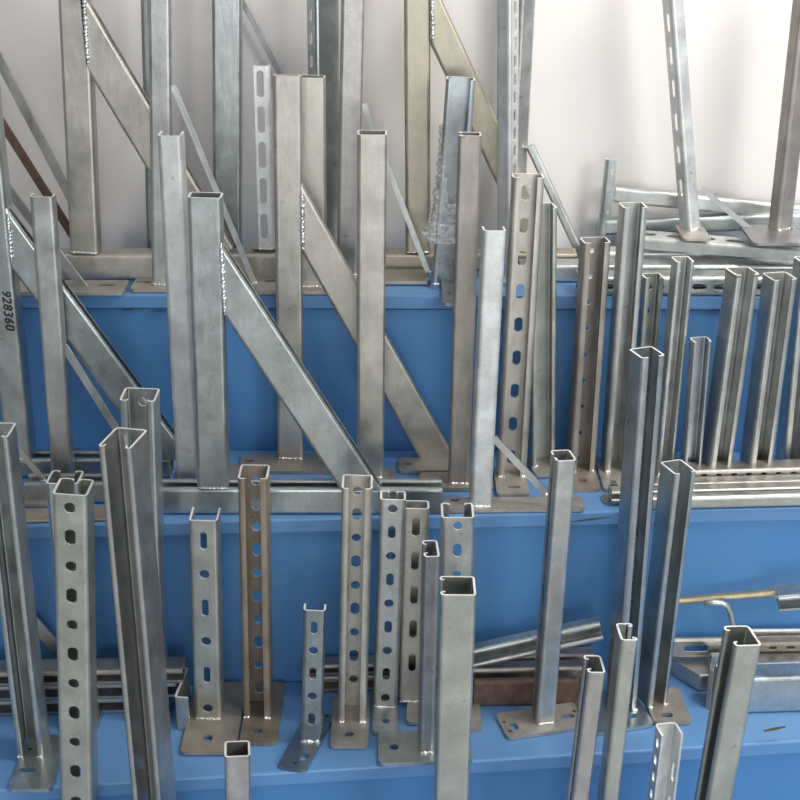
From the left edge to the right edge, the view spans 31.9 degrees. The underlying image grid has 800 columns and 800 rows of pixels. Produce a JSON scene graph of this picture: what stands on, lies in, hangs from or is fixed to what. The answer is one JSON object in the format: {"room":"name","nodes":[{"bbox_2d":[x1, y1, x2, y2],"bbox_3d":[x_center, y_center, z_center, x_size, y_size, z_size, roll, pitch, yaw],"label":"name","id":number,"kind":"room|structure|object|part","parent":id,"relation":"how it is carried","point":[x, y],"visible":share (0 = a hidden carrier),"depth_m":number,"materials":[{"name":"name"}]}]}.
{"room":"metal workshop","nodes":[
{"label":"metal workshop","id":0,"kind":"room"},
{"bbox_2d":[0,0,799,247],"bbox_3d":[0.000,-0.714,1.991,6.000,3.000,0.100,0,23,0],"label":"wall","id":1,"kind":"structure","parent":0,"point":[600,83],"depth_m":2.05,"materials":[{"name":"paint"}]},
{"bbox_3d":[0.000,1.975,-0.377,8.000,0.100,6.562,0,23,0],"label":"floor","id":2,"kind":"structure","parent":0,"visible":0},
{"bbox_2d":[0,226,799,799],"bbox_3d":[0.000,0.349,1.864,2.500,1.142,0.959,0,23,0],"label":"display stand","id":3,"kind":"object","parent":2,"relation":"on","point":[729,549],"depth_m":1.88,"materials":[{"name":"blue paint"}]},
{"bbox_3d":[-0.548,-0.002,1.837,0.160,0.296,0.071,0,23,0],"label":"flat bracket","id":4,"kind":"part","parent":3,"relation":"part of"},
{"bbox_3d":[-0.459,0.254,1.689,0.058,0.453,0.110,0,23,0],"label":"channel bracket","id":5,"kind":"part","parent":3,"relation":"part of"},
{"bbox_2d":[0,51,67,201],"bbox_3d":[-0.595,-0.409,2.010,0.316,0.430,0.052,0,23,0],"label":"bracket","id":6,"kind":"object","parent":3,"relation":"on","point":[5,71],"visible":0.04,"depth_m":2.02,"materials":[{"name":"metal"}]},
{"bbox_3d":[-0.457,0.460,1.776,0.054,0.005,0.110,0,23,0],"label":"plate","id":7,"kind":"part","parent":3,"relation":"part of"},
{"bbox_3d":[-0.548,0.130,1.899,0.160,0.005,0.060,0,23,0],"label":"plate","id":8,"kind":"part","parent":3,"relation":"part of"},
{"bbox_2d":[3,117,69,237],"bbox_3d":[-0.614,-0.390,1.961,0.390,0.437,0.047,0,23,0],"label":"bracket","id":9,"kind":"object","parent":3,"relation":"on","point":[9,135],"visible":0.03,"depth_m":1.98,"materials":[{"name":"metal"}]},
{"bbox_3d":[-0.476,0.319,1.887,0.074,0.096,0.006,4,23,8],"label":"flat strip","id":10,"kind":"part","parent":3,"relation":"part of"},
{"bbox_2d":[0,698,123,715],"bbox_3d":[-0.451,0.404,1.885,0.242,0.024,0.034,-1,23,-2],"label":"channel","id":11,"kind":"object","parent":3,"relation":"on","point":[109,705],"visible":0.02,"depth_m":1.88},
{"bbox_2d":[0,683,179,700],"bbox_3d":[-0.434,0.382,1.873,0.273,0.024,0.034,-1,23,-2],"label":"channel","id":12,"kind":"object","parent":11,"relation":"on","point":[106,691],"visible":0.19,"depth_m":1.86,"materials":[{"name":"metal"}]},
{"bbox_2d":[0,656,185,686],"bbox_3d":[-0.429,0.361,1.861,0.282,0.022,0.034,-1,23,-2],"label":"channel","id":13,"kind":"object","parent":12,"relation":"on","point":[108,669],"visible":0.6,"depth_m":1.85,"materials":[{"name":"metal"}]},
{"bbox_2d":[24,473,103,502],"bbox_3d":[-0.415,0.119,1.891,0.175,0.031,0.034,0,23,0],"label":"bar","id":14,"kind":"object","parent":3,"relation":"on","point":[35,489],"visible":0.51,"depth_m":1.88,"materials":[{"name":"metal"}]},
{"bbox_2d":[25,507,105,522],"bbox_3d":[-0.428,0.151,1.851,0.161,0.004,0.036,-1,23,-3],"label":"bar","id":15,"kind":"object","parent":3,"relation":"on","point":[34,515],"visible":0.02,"depth_m":1.84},
{"bbox_2d":[10,184,128,294],"bbox_3d":[-0.510,-0.359,1.877,0.253,0.445,0.053,0,23,0],"label":"bracket","id":16,"kind":"object","parent":3,"relation":"on","point":[79,286],"visible":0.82,"depth_m":1.95,"materials":[{"name":"metal"}]},
{"bbox_3d":[-0.510,-0.158,1.962,0.253,0.005,0.053,0,23,0],"label":"plate","id":17,"kind":"part","parent":16,"relation":"part of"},
{"bbox_2d":[30,193,118,472],"bbox_3d":[-0.421,-0.073,1.861,0.128,0.408,0.034,0,23,0],"label":"bracket","id":18,"kind":"object","parent":3,"relation":"on","point":[56,353],"visible":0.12,"depth_m":1.85,"materials":[{"name":"metal"}]},
{"bbox_2d":[46,470,103,729],"bbox_3d":[-0.419,0.261,1.791,0.054,0.360,0.054,0,23,0],"label":"post","id":19,"kind":"object","parent":3,"relation":"on","point":[55,475],"visible":0.22,"depth_m":1.74,"materials":[{"name":"metal"}]},
{"bbox_3d":[-0.422,0.424,1.861,0.048,0.005,0.054,0,23,0],"label":"plate","id":20,"kind":"part","parent":19,"relation":"part of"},
{"bbox_2d":[53,478,97,799],"bbox_3d":[-0.380,0.412,1.645,0.092,0.694,0.056,0,23,0],"label":"post","id":21,"kind":"object","parent":3,"relation":"on","point":[78,744],"visible":1,"depth_m":1.57,"materials":[{"name":"metal"}]},
{"bbox_2d":[0,89,175,476],"bbox_3d":[-0.453,-0.172,1.851,0.324,0.600,0.040,0,23,0],"label":"bracket","id":22,"kind":"object","parent":3,"relation":"on","point":[84,336],"visible":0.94,"depth_m":1.88,"materials":[{"name":"grey"}]},
{"bbox_2d":[99,427,175,799],"bbox_3d":[-0.292,0.386,1.633,0.045,0.750,0.066,5,23,11],"label":"channel","id":23,"kind":"object","parent":3,"relation":"on","point":[125,470],"visible":1,"depth_m":1.57,"materials":[{"name":"metal"}]},
{"bbox_2d":[141,0,151,247],"bbox_3d":[-0.360,-0.414,1.989,0.037,0.458,0.036,0,23,0],"label":"post","id":24,"kind":"object","parent":3,"relation":"on","point":[144,3],"visible":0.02,"depth_m":1.96,"materials":[{"name":"metal"}]},
{"bbox_2d":[120,387,172,713],"bbox_3d":[-0.326,0.206,1.786,0.065,0.463,0.057,0,23,0],"label":"post","id":25,"kind":"object","parent":3,"relation":"on","point":[135,415],"visible":0.22,"depth_m":1.73,"materials":[{"name":"metal"}]},
{"bbox_3d":[-0.333,0.417,1.876,0.051,0.005,0.057,0,23,0],"label":"plate","id":26,"kind":"part","parent":25,"relation":"part of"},
{"bbox_2d":[58,0,274,279],"bbox_3d":[-0.332,-0.391,1.926,0.322,0.466,0.042,0,23,0],"label":"bracket","id":27,"kind":"object","parent":3,"relation":"on","point":[90,56],"visible":0.8,"depth_m":1.92,"materials":[{"name":"metal"}]},
{"bbox_2d":[175,668,190,730],"bbox_3d":[-0.285,0.398,1.864,0.018,0.052,0.070,0,23,0],"label":"plate","id":28,"kind":"object","parent":3,"relation":"on","point":[182,695],"visible":1,"depth_m":1.84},
{"bbox_2d":[131,0,258,291],"bbox_3d":[-0.288,-0.377,1.889,0.177,0.468,0.059,0,23,0],"label":"bracket","id":29,"kind":"object","parent":3,"relation":"on","point":[161,88],"visible":0.7,"depth_m":1.88,"materials":[{"name":"metal"}]},
{"bbox_3d":[-0.288,-0.164,1.979,0.176,0.005,0.059,0,23,0],"label":"plate","id":30,"kind":"part","parent":29,"relation":"part of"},
{"bbox_2d":[158,131,239,478],"bbox_3d":[-0.268,-0.114,1.849,0.085,0.491,0.088,0,23,0],"label":"post","id":31,"kind":"object","parent":3,"relation":"on","point":[172,157],"visible":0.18,"depth_m":1.80,"materials":[{"name":"metal"}]},
{"bbox_3d":[-0.268,0.105,1.955,0.085,0.005,0.064,0,23,0],"label":"plate","id":32,"kind":"part","parent":31,"relation":"part of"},
{"bbox_2d":[181,507,242,754],"bbox_3d":[-0.246,0.286,1.805,0.070,0.302,0.155,0,23,0],"label":"post","id":33,"kind":"object","parent":3,"relation":"on","point":[216,709],"visible":0.98,"depth_m":1.81,"materials":[{"name":"metal"}]},
{"bbox_3d":[-0.246,0.422,1.863,0.070,0.005,0.155,0,23,0],"label":"plate","id":34,"kind":"part","parent":33,"relation":"part of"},
{"bbox_2d":[224,740,250,799],"bbox_3d":[-0.200,0.571,1.713,0.047,0.349,0.047,-3,23,-6],"label":"post","id":35,"kind":"object","parent":3,"relation":"on","point":[237,760],"visible":1,"depth_m":1.65,"materials":[{"name":"metal"}]},
{"bbox_2d":[212,0,282,247],"bbox_3d":[-0.181,-0.420,2.003,0.197,0.459,0.067,0,23,0],"label":"post","id":36,"kind":"object","parent":3,"relation":"on","point":[227,15],"visible":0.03,"depth_m":1.98,"materials":[{"name":"metal"}]},
{"bbox_2d":[238,464,284,745],"bbox_3d":[-0.184,0.256,1.805,0.049,0.359,0.137,0,23,0],"label":"channel","id":37,"kind":"object","parent":3,"relation":"on","point":[262,697],"visible":0.99,"depth_m":1.81,"materials":[{"name":"metal"}]},
{"bbox_3d":[-0.184,0.419,1.874,0.049,0.005,0.137,0,23,0],"label":"plate","id":38,"kind":"part","parent":37,"relation":"part of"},
{"bbox_2d":[252,64,274,249],"bbox_3d":[-0.189,-0.337,1.958,0.046,0.260,0.030,0,23,0],"label":"strut","id":39,"kind":"object","parent":3,"relation":"on","point":[267,208],"visible":0.99,"depth_m":1.95,"materials":[{"name":"metal"}]},
{"bbox_3d":[-0.189,-0.220,2.013,0.046,0.002,0.020,0,23,0],"label":"plate","id":40,"kind":"part","parent":39,"relation":"part of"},
{"bbox_2d":[255,75,325,293],"bbox_3d":[-0.148,-0.296,1.920,0.107,0.295,0.072,0,23,0],"label":"post","id":41,"kind":"object","parent":3,"relation":"on","point":[313,86],"visible":0.56,"depth_m":1.89,"materials":[{"name":"metal"}]},
{"bbox_3d":[-0.148,-0.163,1.976,0.107,0.005,0.072,0,23,0],"label":"plate","id":42,"kind":"part","parent":41,"relation":"part of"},
{"bbox_2d":[163,192,441,513],"bbox_3d":[-0.133,-0.051,1.782,0.377,0.430,0.040,0,23,0],"label":"bracket","id":43,"kind":"object","parent":3,"relation":"on","point":[220,290],"visible":0.96,"depth_m":1.79,"materials":[{"name":"metal"}]},
{"bbox_2d":[279,603,331,772],"bbox_3d":[-0.116,0.352,1.778,0.047,0.202,0.120,6,24,14],"label":"post","id":44,"kind":"object","parent":3,"relation":"on","point":[315,724],"visible":1,"depth_m":1.78,"materials":[{"name":"metal"}]},
{"bbox_3d":[-0.121,0.443,1.817,0.038,0.005,0.120,6,24,14],"label":"plate","id":45,"kind":"part","parent":44,"relation":"part of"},
{"bbox_2d":[307,0,338,243],"bbox_3d":[-0.109,-0.413,1.985,0.046,0.458,0.050,-10,25,-22],"label":"channel","id":46,"kind":"object","parent":3,"relation":"on","point":[323,48],"visible":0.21,"depth_m":1.95,"materials":[{"name":"metal"}]},
{"bbox_2d":[240,74,448,473],"bbox_3d":[-0.072,-0.158,1.886,0.311,0.548,0.056,0,23,0],"label":"bracket","id":47,"kind":"object","parent":3,"relation":"on","point":[300,230],"visible":0.89,"depth_m":1.90,"materials":[{"name":"metal"}]},
{"bbox_3d":[-0.157,0.091,1.992,0.140,0.005,0.055,0,23,0],"label":"plate","id":48,"kind":"part","parent":47,"relation":"part of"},
{"bbox_3d":[0.035,0.093,1.985,0.075,0.005,0.042,0,23,0],"label":"plate","id":49,"kind":"part","parent":47,"relation":"part of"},
{"bbox_2d":[330,474,372,748],"bbox_3d":[-0.062,0.267,1.790,0.056,0.350,0.115,0,23,0],"label":"channel","id":50,"kind":"object","parent":3,"relation":"on","point":[350,714],"visible":1,"depth_m":1.81,"materials":[{"name":"metal"}]},
{"bbox_3d":[-0.066,0.426,1.857,0.049,0.005,0.115,0,23,0],"label":"plate","id":51,"kind":"part","parent":50,"relation":"part of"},
{"bbox_2d":[309,672,436,691],"bbox_3d":[-0.021,0.383,1.931,0.228,0.026,0.024,-1,23,-3],"label":"channel","id":52,"kind":"object","parent":3,"relation":"on","point":[330,681],"visible":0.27,"depth_m":1.92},
{"bbox_2d":[309,653,437,675],"bbox_3d":[-0.020,0.363,1.923,0.225,0.018,0.024,-1,23,-3],"label":"channel","id":53,"kind":"object","parent":52,"relation":"on","point":[331,667],"visible":0.09,"depth_m":1.91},
{"bbox_2d":[357,130,395,478],"bbox_3d":[-0.040,-0.111,1.855,0.069,0.484,0.057,0,23,0],"label":"post","id":54,"kind":"object","parent":3,"relation":"on","point":[371,144],"visible":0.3,"depth_m":1.84,"materials":[{"name":"metal"}]},
{"bbox_3d":[-0.040,0.109,1.948,0.069,0.005,0.057,0,23,0],"label":"plate","id":55,"kind":"part","parent":54,"relation":"part of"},
{"bbox_2d":[337,0,431,283],"bbox_3d":[-0.026,-0.388,1.919,0.145,0.463,0.058,0,23,0],"label":"bracket","id":56,"kind":"object","parent":3,"relation":"on","point":[352,11],"visible":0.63,"depth_m":1.93,"materials":[{"name":"metal"}]},
{"bbox_3d":[-0.028,-0.177,2.008,0.142,0.005,0.058,0,23,0],"label":"plate","id":57,"kind":"part","parent":56,"relation":"part of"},
{"bbox_2d":[372,490,405,734],"bbox_3d":[-0.015,0.274,1.814,0.044,0.317,0.094,0,23,0],"label":"post","id":58,"kind":"object","parent":3,"relation":"on","point":[385,691],"visible":1,"depth_m":1.82,"materials":[{"name":"metal"}]},
{"bbox_3d":[-0.020,0.418,1.875,0.034,0.005,0.094,0,23,0],"label":"plate","id":59,"kind":"part","parent":58,"relation":"part of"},
{"bbox_2d":[399,500,436,724],"bbox_3d":[0.024,0.279,1.827,0.052,0.298,0.073,0,23,0],"label":"post","id":60,"kind":"object","parent":3,"relation":"on","point":[417,511],"visible":0.83,"depth_m":1.84,"materials":[{"name":"metal"}]},
{"bbox_3d":[0.030,0.413,1.884,0.041,0.005,0.073,0,23,0],"label":"plate","id":61,"kind":"part","parent":60,"relation":"part of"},
{"bbox_2d":[378,540,471,765],"bbox_3d":[0.032,0.316,1.747,0.121,0.291,0.070,0,23,0],"label":"channel","id":62,"kind":"object","parent":3,"relation":"on","point":[415,747],"visible":0.95,"depth_m":1.76,"materials":[{"name":"metal"}]},
{"bbox_3d":[0.032,0.448,1.803,0.121,0.005,0.070,0,23,0],"label":"plate","id":63,"kind":"part","parent":62,"relation":"part of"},
{"bbox_2d":[420,76,474,305],"bbox_3d":[0.068,-0.286,1.901,0.080,0.292,0.128,0,23,0],"label":"post","id":64,"kind":"object","parent":3,"relation":"on","point":[439,230],"visible":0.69,"depth_m":1.92,"materials":[{"name":"silver metal"}]},
{"bbox_3d":[0.078,-0.154,1.957,0.039,0.005,0.128,0,23,0],"label":"plate","id":65,"kind":"part","parent":64,"relation":"part of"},
{"bbox_2d":[434,576,475,799],"bbox_3d":[0.059,0.471,1.660,0.050,0.576,0.058,0,23,0],"label":"channel","id":66,"kind":"object","parent":3,"relation":"on","point":[457,594],"visible":1,"depth_m":1.58,"materials":[{"name":"metal"}]},
{"bbox_2d":[420,132,493,490],"bbox_3d":[0.078,-0.109,1.845,0.101,0.487,0.050,0,23,0],"label":"post","id":67,"kind":"object","parent":3,"relation":"on","point":[457,478],"visible":0.84,"depth_m":1.83,"materials":[{"name":"metal"}]},
{"bbox_3d":[0.078,0.113,1.939,0.101,0.005,0.050,0,23,0],"label":"plate","id":68,"kind":"part","parent":67,"relation":"part of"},
{"bbox_2d":[440,503,481,731],"bbox_3d":[0.079,0.277,1.815,0.057,0.314,0.079,0,23,0],"label":"post","id":69,"kind":"object","parent":3,"relation":"on","point":[450,536],"visible":0.23,"depth_m":1.75,"materials":[{"name":"metal"}]},
{"bbox_3d":[0.081,0.419,1.875,0.054,0.005,0.079,0,23,0],"label":"plate","id":70,"kind":"part","parent":69,"relation":"part of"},
{"bbox_2d":[386,0,576,269],"bbox_3d":[0.108,-0.406,1.967,0.298,0.461,0.041,0,23,0],"label":"bracket","id":71,"kind":"object","parent":3,"relation":"on","point":[443,37],"visible":0.74,"depth_m":1.95,"materials":[{"name":"metal"}]},
{"bbox_2d":[497,0,518,285],"bbox_3d":[0.150,-0.386,1.912,0.038,0.466,0.041,14,27,29],"label":"channel","id":72,"kind":"object","parent":3,"relation":"on","point":[506,52],"visible":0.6,"depth_m":1.90,"materials":[{"name":"metal"}]},
{"bbox_3d":[0.151,-0.035,1.800,0.188,0.385,0.035,0,23,-1],"label":"channel bracket","id":73,"kind":"part","parent":3,"relation":"part of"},
{"bbox_3d":[0.151,0.140,1.874,0.188,0.005,0.035,0,23,-1],"label":"plate","id":74,"kind":"part","parent":3,"relation":"part of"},
{"bbox_2d":[493,173,543,496],"bbox_3d":[0.158,-0.081,1.853,0.053,0.428,0.082,0,23,0],"label":"channel","id":75,"kind":"object","parent":3,"relation":"on","point":[509,480],"visible":0.94,"depth_m":1.87,"materials":[{"name":"metal"}]},
{"bbox_3d":[0.154,0.114,1.935,0.045,0.005,0.082,0,23,0],"label":"plate","id":76,"kind":"part","parent":75,"relation":"part of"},
{"bbox_2d":[473,676,577,705],"bbox_3d":[0.169,0.393,1.890,0.139,0.041,0.012,-1,23,-2],"label":"channel","id":77,"kind":"object","parent":3,"relation":"on","point":[505,690],"visible":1,"depth_m":1.88,"materials":[{"name":"metal"}]},
{"bbox_2d":[472,659,581,695],"bbox_3d":[0.172,0.380,1.911,0.150,0.048,0.022,-1,23,-2],"label":"channel","id":78,"kind":"object","parent":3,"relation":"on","point":[566,667],"visible":0.27,"depth_m":1.90,"materials":[{"name":"metal"}]},
{"bbox_2d":[473,616,603,667],"bbox_3d":[0.175,0.328,1.887,0.197,0.077,0.020,0,23,-1],"label":"channel","id":79,"kind":"object","parent":78,"relation":"on","point":[588,630],"visible":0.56,"depth_m":1.88,"materials":[{"name":"metal"}]},
{"bbox_2d":[496,450,576,739],"bbox_3d":[0.188,0.249,1.783,0.111,0.390,0.055,-6,24,-13],"label":"post","id":80,"kind":"object","parent":3,"relation":"on","point":[545,717],"visible":0.96,"depth_m":1.79,"materials":[{"name":"metal"}]},
{"bbox_3d":[0.188,0.426,1.858,0.111,0.005,0.055,-6,24,-13],"label":"plate","id":81,"kind":"part","parent":80,"relation":"part of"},
{"bbox_2d":[527,203,556,477],"bbox_3d":[0.198,-0.078,1.908,0.052,0.378,0.062,-3,23,-7],"label":"post","id":82,"kind":"object","parent":3,"relation":"on","point":[541,440],"visible":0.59,"depth_m":1.93,"materials":[{"name":"metal"}]},
{"bbox_3d":[0.204,0.093,1.982,0.040,0.005,0.062,-3,23,-7],"label":"plate","id":83,"kind":"part","parent":82,"relation":"part of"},
{"bbox_2d":[514,0,579,258],"bbox_3d":[0.220,-0.418,2.005,0.140,0.460,0.053,0,23,0],"label":"channel","id":84,"kind":"object","parent":3,"relation":"on","point":[526,7],"visible":0.28,"depth_m":2.00,"materials":[{"name":"metal"}]},
{"bbox_2d":[509,646,594,683],"bbox_3d":[0.182,0.368,1.936,0.168,0.050,0.022,-1,23,-3],"label":"channel","id":85,"kind":"object","parent":3,"relation":"on","point":[571,653],"visible":0.19,"depth_m":1.93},
{"bbox_2d":[566,655,604,799],"bbox_3d":[0.207,0.518,1.682,0.050,0.473,0.053,0,23,0],"label":"channel","id":86,"kind":"object","parent":3,"relation":"on","point":[593,670],"visible":1,"depth_m":1.61,"materials":[{"name":"metal"}]},
{"bbox_2d":[567,237,610,491],"bbox_3d":[0.250,-0.046,1.889,0.052,0.338,0.087,0,23,0],"label":"post","id":87,"kind":"object","parent":3,"relation":"on","point":[583,445],"visible":0.9,"depth_m":1.91,"materials":[{"name":"metal"}]},
{"bbox_3d":[0.249,0.107,1.955,0.051,0.005,0.087,0,23,0],"label":"plate","id":88,"kind":"part","parent":87,"relation":"part of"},
{"bbox_2d":[601,483,618,503],"bbox_3d":[0.286,0.125,1.890,0.026,0.023,0.024,0,23,0],"label":"clip","id":89,"kind":"object","parent":3,"relation":"on","point":[605,498],"visible":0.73,"depth_m":1.89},
{"bbox_3d":[0.285,0.419,1.874,0.085,0.005,0.079,-6,24,-13],"label":"plate","id":90,"kind":"part","parent":3,"relation":"part of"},
{"bbox_2d":[597,623,636,799],"bbox_3d":[0.244,0.498,1.674,0.042,0.515,0.052,0,23,0],"label":"channel","id":91,"kind":"object","parent":3,"relation":"on","point":[624,651],"visible":1,"depth_m":1.60,"materials":[{"name":"metal"}]},
{"bbox_3d":[0.285,0.184,1.774,0.085,0.514,0.079,-6,24,-13],"label":"channel bracket","id":92,"kind":"part","parent":3,"relation":"part of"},
{"bbox_2d":[596,202,646,491],"bbox_3d":[0.310,-0.068,1.881,0.063,0.385,0.089,0,23,0],"label":"post","id":93,"kind":"object","parent":3,"relation":"on","point":[631,225],"visible":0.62,"depth_m":1.89,"materials":[{"name":"metal"}]},
{"bbox_3d":[0.310,0.106,1.955,0.063,0.005,0.089,0,23,0],"label":"plate","id":94,"kind":"part","parent":93,"relation":"part of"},
{"bbox_2d":[636,273,663,349],"bbox_3d":[0.342,-0.041,1.954,0.035,0.277,0.038,-4,23,-8],"label":"channel","id":95,"kind":"object","parent":3,"relation":"on","point":[652,298],"visible":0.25,"depth_m":1.92,"materials":[{"name":"metal"}]},
{"bbox_2d":[519,259,792,281],"bbox_3d":[0.413,-0.186,2.006,0.484,0.026,0.036,0,23,0],"label":"bar","id":96,"kind":"object","parent":3,"relation":"on","point":[566,268],"visible":0.22,"depth_m":1.99,"materials":[{"name":"metal"}]},
{"bbox_2d":[644,230,799,260],"bbox_3d":[0.486,-0.220,2.005,0.306,0.017,0.044,7,24,15],"label":"bar","id":97,"kind":"object","parent":96,"relation":"on","point":[654,240],"visible":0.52,"depth_m":2.00,"materials":[{"name":"metal"}]},
{"bbox_2d":[662,0,751,240],"bbox_3d":[0.438,-0.418,1.937,0.184,0.417,0.075,0,23,0],"label":"bracket","id":98,"kind":"object","parent":97,"relation":"on","point":[689,228],"visible":0.89,"depth_m":1.97,"materials":[{"name":"metal"}]},
{"bbox_3d":[0.421,-0.241,2.012,0.040,0.003,0.075,0,23,0],"label":"plate","id":99,"kind":"part","parent":98,"relation":"part of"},
{"bbox_2d":[740,0,799,245],"bbox_3d":[0.529,-0.415,1.905,0.078,0.399,0.092,0,23,0],"label":"bracket","id":100,"kind":"object","parent":97,"relation":"on","point":[780,231],"visible":1,"depth_m":1.96,"materials":[{"name":"metal"}]},
{"bbox_3d":[0.529,-0.234,1.982,0.078,0.004,0.092,0,23,0],"label":"plate","id":101,"kind":"part","parent":100,"relation":"part of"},
{"bbox_2d":[647,722,683,799],"bbox_3d":[0.308,0.558,1.710,0.041,0.375,0.042,-4,23,-9],"label":"channel","id":102,"kind":"object","parent":3,"relation":"on","point":[668,737],"visible":1,"depth_m":1.66,"materials":[{"name":"metal"}]},
{"bbox_3d":[0.353,0.252,1.819,0.066,0.354,0.080,0,23,0],"label":"channel bracket","id":103,"kind":"part","parent":3,"relation":"part of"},
{"bbox_3d":[0.359,0.412,1.887,0.051,0.005,0.079,-1,23,-3],"label":"plate","id":104,"kind":"part","parent":3,"relation":"part of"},
{"bbox_2d":[655,256,693,477],"bbox_3d":[0.368,-0.040,1.901,0.033,0.315,0.042,-4,23,-8],"label":"channel","id":105,"kind":"object","parent":3,"relation":"on","point":[682,267],"visible":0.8,"depth_m":1.89,"materials":[{"name":"metal"}]},
{"bbox_2d":[590,246,758,258],"bbox_3d":[0.469,-0.207,2.052,0.406,0.029,0.029,0,23,0],"label":"bar","id":106,"kind":"object","parent":3,"relation":"on","point":[648,254],"visible":0.02,"depth_m":2.04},
{"bbox_2d":[575,270,792,294],"bbox_3d":[0.442,-0.164,1.951,0.391,0.028,0.036,0,23,0],"label":"bar","id":107,"kind":"object","parent":3,"relation":"on","point":[704,282],"visible":0.33,"depth_m":1.94,"materials":[{"name":"metal"}]},
{"bbox_2d":[671,657,715,690],"bbox_3d":[0.415,0.379,1.942,0.078,0.026,0.051,0,23,0],"label":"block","id":108,"kind":"object","parent":3,"relation":"on","point":[694,671],"visible":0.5,"depth_m":1.94,"materials":[{"name":"metal"}]},
{"bbox_2d":[673,636,721,656],"bbox_3d":[0.423,0.343,1.941,0.116,0.030,0.007,0,23,-1],"label":"bar","id":109,"kind":"object","parent":108,"relation":"on","point":[713,642],"visible":0.45,"depth_m":1.94,"materials":[{"name":"metal"}]},
{"bbox_2d":[681,336,711,464],"bbox_3d":[0.403,0.016,1.905,0.033,0.208,0.036,-3,23,-7],"label":"post","id":110,"kind":"object","parent":3,"relation":"on","point":[699,347],"visible":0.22,"depth_m":1.90,"materials":[{"name":"metal"}]},
{"bbox_2d":[597,158,799,236],"bbox_3d":[0.491,-0.297,2.065,0.391,0.117,0.034,0,23,0],"label":"metal bracket","id":111,"kind":"object","parent":3,"relation":"on","point":[753,211],"visible":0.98,"depth_m":2.07,"materials":[{"name":"metal"}]},
{"bbox_3d":[0.492,-0.264,2.078,0.373,0.040,0.019,1,23,2],"label":"rail","id":112,"kind":"part","parent":111,"relation":"part of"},
{"bbox_3d":[0.501,-0.288,2.077,0.370,0.062,0.019,0,23,0],"label":"rail","id":113,"kind":"part","parent":111,"relation":"part of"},
{"bbox_2d":[609,481,799,501],"bbox_3d":[0.457,0.122,1.884,0.349,0.020,0.022,-1,23,-2],"label":"bar","id":114,"kind":"object","parent":3,"relation":"on","point":[614,491],"visible":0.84,"depth_m":1.88,"materials":[{"name":"metal"}]},
{"bbox_2d":[705,657,715,708],"bbox_3d":[0.419,0.382,1.890,0.007,0.062,0.034,6,24,15],"label":"plate","id":115,"kind":"object","parent":3,"relation":"on","point":[713,659],"visible":0.98,"depth_m":1.88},
{"bbox_2d":[652,490,799,508],"bbox_3d":[0.472,0.132,1.866,0.309,0.021,0.016,-1,23,-2],"label":"bar","id":116,"kind":"object","parent":3,"relation":"on","point":[786,497],"visible":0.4,"depth_m":1.86,"materials":[{"name":"metal"}]},
{"bbox_2d":[654,474,799,484],"bbox_3d":[0.482,0.114,1.907,0.314,0.019,0.022,-1,23,-2],"label":"bar","id":117,"kind":"object","parent":3,"relation":"on","point":[795,477],"visible":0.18,"depth_m":1.90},
{"bbox_2d":[679,588,774,604],"bbox_3d":[0.448,0.264,1.890,0.151,0.030,0.012,1,23,4],"label":"bar","id":118,"kind":"object","parent":3,"relation":"on","point":[770,592],"visible":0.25,"depth_m":1.89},
{"bbox_2d":[694,625,760,799],"bbox_3d":[0.370,0.499,1.679,0.064,0.508,0.058,-3,23,-7],"label":"channel","id":119,"kind":"object","parent":3,"relation":"on","point":[740,647],"visible":1,"depth_m":1.61,"materials":[{"name":"metal"}]},
{"bbox_2d":[702,266,758,467],"bbox_3d":[0.441,-0.029,1.889,0.049,0.304,0.050,-6,24,-13],"label":"post","id":120,"kind":"object","parent":3,"relation":"on","point":[740,283],"visible":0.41,"depth_m":1.88,"materials":[{"name":"metal"}]},
{"bbox_2d":[687,459,799,476],"bbox_3d":[0.520,0.095,1.932,0.252,0.019,0.030,-1,23,-2],"label":"bar","id":121,"kind":"object","parent":3,"relation":"on","point":[784,466],"visible":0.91,"depth_m":1.92,"materials":[{"name":"metal"}]},
{"bbox_2d":[709,651,799,691],"bbox_3d":[0.526,0.373,1.930,0.196,0.047,0.034,-1,23,-3],"label":"channel","id":122,"kind":"object","parent":3,"relation":"on","point":[792,656],"visible":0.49,"depth_m":1.92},
{"bbox_2d":[703,599,735,625],"bbox_3d":[0.434,0.311,1.883,0.058,0.098,0.008,0,23,0],"label":"hook","id":123,"kind":"object","parent":122,"relation":"on","point":[732,622],"visible":0.69,"depth_m":1.86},
{"bbox_2d":[756,635,799,651],"bbox_3d":[0.542,0.337,1.931,0.154,0.016,0.019,-1,23,-1],"label":"bar","id":124,"kind":"object","parent":122,"relation":"on","point":[781,643],"visible":0.6,"depth_m":1.92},
{"bbox_2d":[740,272,796,473],"bbox_3d":[0.494,-0.026,1.895,0.044,0.296,0.050,-6,24,-13],"label":"post","id":125,"kind":"object","parent":3,"relation":"on","point":[777,293],"visible":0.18,"depth_m":1.89,"materials":[{"name":"metal"}]},
{"bbox_2d":[748,663,799,711],"bbox_3d":[0.526,0.387,1.884,0.179,0.056,0.033,-1,23,-2],"label":"channel","id":126,"kind":"object","parent":3,"relation":"on","point":[776,687],"visible":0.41,"depth_m":1.87,"materials":[{"name":"metal"}]},
{"bbox_2d":[751,628,799,635],"bbox_3d":[0.546,0.350,1.953,0.160,0.071,0.005,0,23,-1],"label":"rail","id":127,"kind":"object","parent":3,"relation":"on","point":[757,631],"visible":0.18,"depth_m":1.94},
{"bbox_2d":[773,256,799,459],"bbox_3d":[0.552,-0.046,1.928,0.044,0.308,0.046,-5,23,-11],"label":"channel","id":128,"kind":"object","parent":3,"relation":"on","point":[788,435],"visible":0.79,"depth_m":1.94,"materials":[{"name":"metal"}]},
{"bbox_2d":[775,582,799,611],"bbox_3d":[0.550,0.256,1.841,0.109,0.041,0.036,2,23,5],"label":"channel","id":129,"kind":"object","parent":3,"relation":"on","point":[787,595],"visible":1,"depth_m":1.84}
]}

